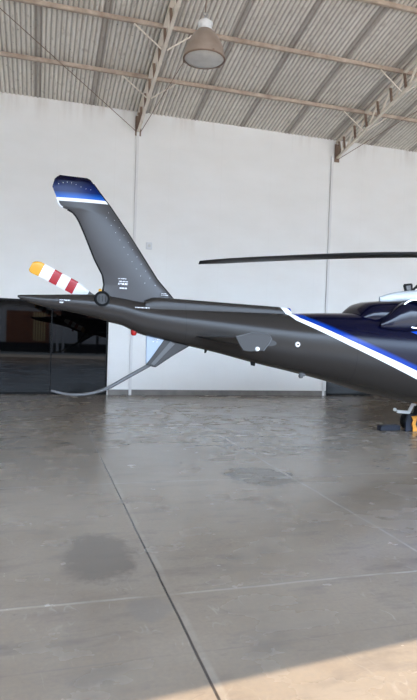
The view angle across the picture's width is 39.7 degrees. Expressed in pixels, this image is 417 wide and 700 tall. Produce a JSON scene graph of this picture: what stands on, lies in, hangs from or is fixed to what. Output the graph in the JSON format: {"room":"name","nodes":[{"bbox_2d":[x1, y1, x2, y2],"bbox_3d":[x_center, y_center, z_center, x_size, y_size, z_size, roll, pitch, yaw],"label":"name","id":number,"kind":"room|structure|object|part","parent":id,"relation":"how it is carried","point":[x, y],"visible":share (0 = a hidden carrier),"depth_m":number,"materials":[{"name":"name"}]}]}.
{"room":"aircraft hangar","nodes":[
{"label":"aircraft hangar","id":0,"kind":"room"},
{"bbox_2d":[0,394,416,699],"bbox_3d":[3.237,1.464,5.734,26.620,0.001,18.845,2,2,-17],"label":"floor","id":1,"kind":"structure","parent":0,"point":[153,547],"depth_m":4.07,"materials":[{"name":"concrete"}]},
{"bbox_2d":[18,175,416,428],"bbox_3d":[4.003,-0.267,8.913,13.213,3.345,2.220,1,2,-19],"label":"helicopter","id":2,"kind":"object","parent":1,"relation":"on","point":[367,347],"visible":0.94,"depth_m":7.45,"materials":[{"name":"paint"}]},
{"bbox_3d":[-1.819,-0.858,7.201,0.812,0.447,0.030,1,2,-19],"label":"tail rotor blade","id":3,"kind":"part","parent":2,"relation":"part of","materials":[{"name":"white metal"}]},
{"bbox_3d":[-0.657,-0.018,7.344,0.292,0.392,0.044,1,2,-19],"label":"ventral fin panel","id":4,"kind":"part","parent":2,"relation":"part of","materials":[{"name":"blue"}]},
{"bbox_3d":[0.522,-0.089,6.721,0.451,0.221,0.024,1,2,-19],"label":"plate","id":5,"kind":"part","parent":2,"relation":"part of","materials":[{"name":"grey paint"}]},
{"bbox_3d":[2.290,-1.297,8.251,5.100,0.513,0.300,1,2,-20],"label":"rotor blade","id":6,"kind":"part","parent":2,"relation":"part of","materials":[{"name":"black paint"}]},
{"bbox_2d":[377,424,399,430],"bbox_3d":[3.031,1.302,9.721,0.399,0.096,0.120,1,2,-20],"label":"chock","id":7,"kind":"object","parent":1,"relation":"on","point":[383,427],"visible":1,"depth_m":9.67,"materials":[{"name":"blue rubber"}]},
{"bbox_2d":[404,414,416,431],"bbox_3d":[3.451,1.222,9.702,0.340,0.287,0.040,1,2,-19],"label":"chock","id":8,"kind":"object","parent":1,"relation":"on","point":[408,422],"visible":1,"depth_m":9.65,"materials":[{"name":"blue rubber"}]},
{"bbox_2d":[411,416,416,431],"bbox_3d":[3.456,1.225,9.656,0.157,0.280,0.030,1,2,-19],"label":"strap","id":9,"kind":"object","parent":1,"relation":"on","point":[414,418],"visible":1,"depth_m":9.64,"materials":[{"name":"fabric"}]},
{"bbox_2d":[0,92,416,395],"bbox_3d":[0.713,-2.219,14.581,26.620,6.720,0.200,2,2,-17],"label":"wall","id":10,"kind":"structure","parent":0,"point":[207,190],"depth_m":14.23,"materials":[{"name":"paint"}]},
{"bbox_2d":[0,298,108,394],"bbox_3d":[-4.884,-0.092,12.957,5.200,2.165,0.070,2,2,-17],"label":"glass door","id":11,"kind":"structure","parent":10,"relation":"in","point":[43,349],"depth_m":13.31,"materials":[{"name":"clear glass"}]},
{"bbox_2d":[128,132,138,394],"bbox_3d":[-1.774,-2.063,13.721,0.065,6.280,0.050,2,2,-17],"label":"trim","id":12,"kind":"structure","parent":10,"relation":"attached to","point":[137,136],"depth_m":13.67,"materials":[{"name":"white paint"}]},
{"bbox_2d":[146,242,151,249],"bbox_3d":[-1.421,-2.494,13.815,0.150,0.170,0.038,2,2,-17],"label":"wall socket","id":13,"kind":"object","parent":10,"relation":"attached to","point":[148,244],"visible":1,"depth_m":13.80,"materials":[{"name":"white plastic"}]},
{"bbox_2d":[107,389,325,395],"bbox_3d":[0.352,1.072,14.474,5.720,0.125,0.029,2,2,-17],"label":"baseboard","id":14,"kind":"structure","parent":10,"relation":"attached to","point":[110,391],"depth_m":14.40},
{"bbox_2d":[322,156,333,395],"bbox_3d":[3.134,-1.930,15.177,0.065,6.280,0.050,2,2,-17],"label":"trim","id":15,"kind":"structure","parent":10,"relation":"attached to","point":[332,157],"depth_m":15.13,"materials":[{"name":"white paint"}]},
{"bbox_2d":[326,381,374,395],"bbox_3d":[5.783,0.197,16.121,5.540,2.165,0.070,2,2,-17],"label":"window","id":16,"kind":"structure","parent":10,"relation":"in","point":[332,389],"depth_m":15.48,"materials":[{"name":"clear glass"}]},
{"bbox_3d":[5.782,0.192,16.126,5.480,2.095,0.020,2,2,-17],"label":"pane","id":17,"kind":"part","parent":16,"relation":"part of","materials":[{"name":"glass"}]},
{"bbox_2d":[0,0,416,152],"bbox_3d":[3.469,-6.090,5.639,26.818,2.177,18.830,2,2,-17],"label":"ceiling","id":18,"kind":"structure","parent":0,"point":[349,29],"depth_m":11.95,"materials":[{"name":"grey metal"}]},
{"bbox_2d":[122,0,190,135],"bbox_3d":[-0.381,-6.119,9.405,1.173,2.426,8.804,2,2,-17],"label":"roof truss","id":19,"kind":"object","parent":18,"relation":"attached to","point":[170,18],"visible":0.98,"depth_m":11.42,"materials":[{"name":"beige metal"}]},
{"bbox_2d":[0,8,135,130],"bbox_3d":[-2.737,-5.618,11.835,0.014,0.948,4.079,3,2,31],"label":"rod","id":20,"kind":"object","parent":19,"relation":"attached to","point":[0,8],"visible":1,"depth_m":11.53,"materials":[{"name":"brown paint"}]},
{"bbox_3d":[-1.658,-5.290,13.634,0.140,0.460,0.014,2,2,-17],"label":"wall plate","id":21,"kind":"part","parent":19,"relation":"part of","materials":[{"name":"brown paint"}]},
{"bbox_3d":[-1.257,-5.597,12.310,0.050,0.397,0.114,2,2,-17],"label":"web post","id":22,"kind":"part","parent":19,"relation":"part of","materials":[{"name":"brown metal"}]},
{"bbox_3d":[-1.110,-5.689,11.825,0.050,0.397,0.114,2,2,-17],"label":"web post","id":23,"kind":"part","parent":19,"relation":"part of","materials":[{"name":"brown metal"}]},
{"bbox_2d":[141,63,182,130],"bbox_3d":[-0.906,-5.568,12.378,0.014,0.948,2.836,1,2,-29],"label":"rod","id":24,"kind":"object","parent":19,"relation":"attached to","point":[182,63],"visible":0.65,"depth_m":12.54,"materials":[{"name":"brown paint"}]},
{"bbox_3d":[-0.818,-5.873,10.855,0.050,0.397,0.114,2,2,-17],"label":"web post","id":25,"kind":"part","parent":19,"relation":"part of","materials":[{"name":"brown metal"}]},
{"bbox_3d":[-0.671,-5.965,10.370,0.050,0.397,0.114,2,2,-17],"label":"web post","id":26,"kind":"part","parent":19,"relation":"part of","materials":[{"name":"brown metal"}]},
{"bbox_2d":[183,0,224,69],"bbox_3d":[-0.012,-5.332,7.883,0.580,2.734,0.590,2,2,-17],"label":"hanging lamp","id":27,"kind":"object","parent":18,"relation":"hanging from","point":[204,49],"visible":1,"depth_m":7.78,"materials":[{"name":"brown metal"}]},
{"bbox_2d":[0,51,416,122],"bbox_3d":[1.250,-5.757,13.093,26.200,0.076,0.063,2,2,-17],"label":"beam","id":28,"kind":"structure","parent":18,"relation":"attached to","point":[2,53],"depth_m":12.62,"materials":[{"name":"metal"}]},
{"bbox_2d":[9,0,416,76],"bbox_3d":[1.689,-6.032,11.639,26.200,0.076,0.063,2,2,-17],"label":"beam","id":29,"kind":"structure","parent":18,"relation":"attached to","point":[41,3],"depth_m":11.20,"materials":[{"name":"metal"}]},
{"bbox_2d":[334,57,416,162],"bbox_3d":[4.645,-5.982,10.896,1.173,2.426,8.804,2,2,-17],"label":"roof truss","id":30,"kind":"object","parent":18,"relation":"attached to","point":[339,151],"visible":1,"depth_m":13.40,"materials":[{"name":"beige metal"}]},
{"bbox_3d":[3.368,-5.154,15.125,0.140,0.460,0.014,2,2,-17],"label":"wall plate","id":31,"kind":"part","parent":30,"relation":"part of","materials":[{"name":"brown paint"}]},
{"bbox_3d":[3.477,-5.277,14.770,0.050,0.397,0.114,2,2,-17],"label":"web post","id":32,"kind":"part","parent":30,"relation":"part of","materials":[{"name":"brown metal"}]},
{"bbox_3d":[3.623,-5.369,14.285,0.050,0.397,0.114,2,2,-17],"label":"web post","id":33,"kind":"part","parent":30,"relation":"part of","materials":[{"name":"brown metal"}]},
{"bbox_3d":[3.769,-5.461,13.800,0.050,0.397,0.114,2,2,-17],"label":"web post","id":34,"kind":"part","parent":30,"relation":"part of","materials":[{"name":"brown metal"}]},
{"bbox_2d":[339,111,416,158],"bbox_3d":[4.461,-5.423,13.970,0.014,0.948,3.060,1,2,-41],"label":"rod","id":35,"kind":"object","parent":30,"relation":"attached to","point":[416,111],"visible":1,"depth_m":14.23,"materials":[{"name":"brown paint"}]},
{"bbox_3d":[3.916,-5.553,13.315,0.050,0.397,0.114,2,2,-17],"label":"web post","id":36,"kind":"part","parent":30,"relation":"part of","materials":[{"name":"brown metal"}]},
{"bbox_3d":[4.062,-5.644,12.830,0.050,0.397,0.114,2,2,-17],"label":"web post","id":37,"kind":"part","parent":30,"relation":"part of","materials":[{"name":"brown metal"}]},
{"bbox_3d":[4.208,-5.736,12.345,0.050,0.397,0.114,2,2,-17],"label":"web post","id":38,"kind":"part","parent":30,"relation":"part of","materials":[{"name":"brown metal"}]},
{"bbox_2d":[355,0,416,13],"bbox_3d":[2.135,-6.312,10.161,26.200,0.076,0.063,2,2,-17],"label":"beam","id":39,"kind":"structure","parent":18,"relation":"attached to","point":[383,3],"depth_m":10.50,"materials":[{"name":"metal"}]}
]}

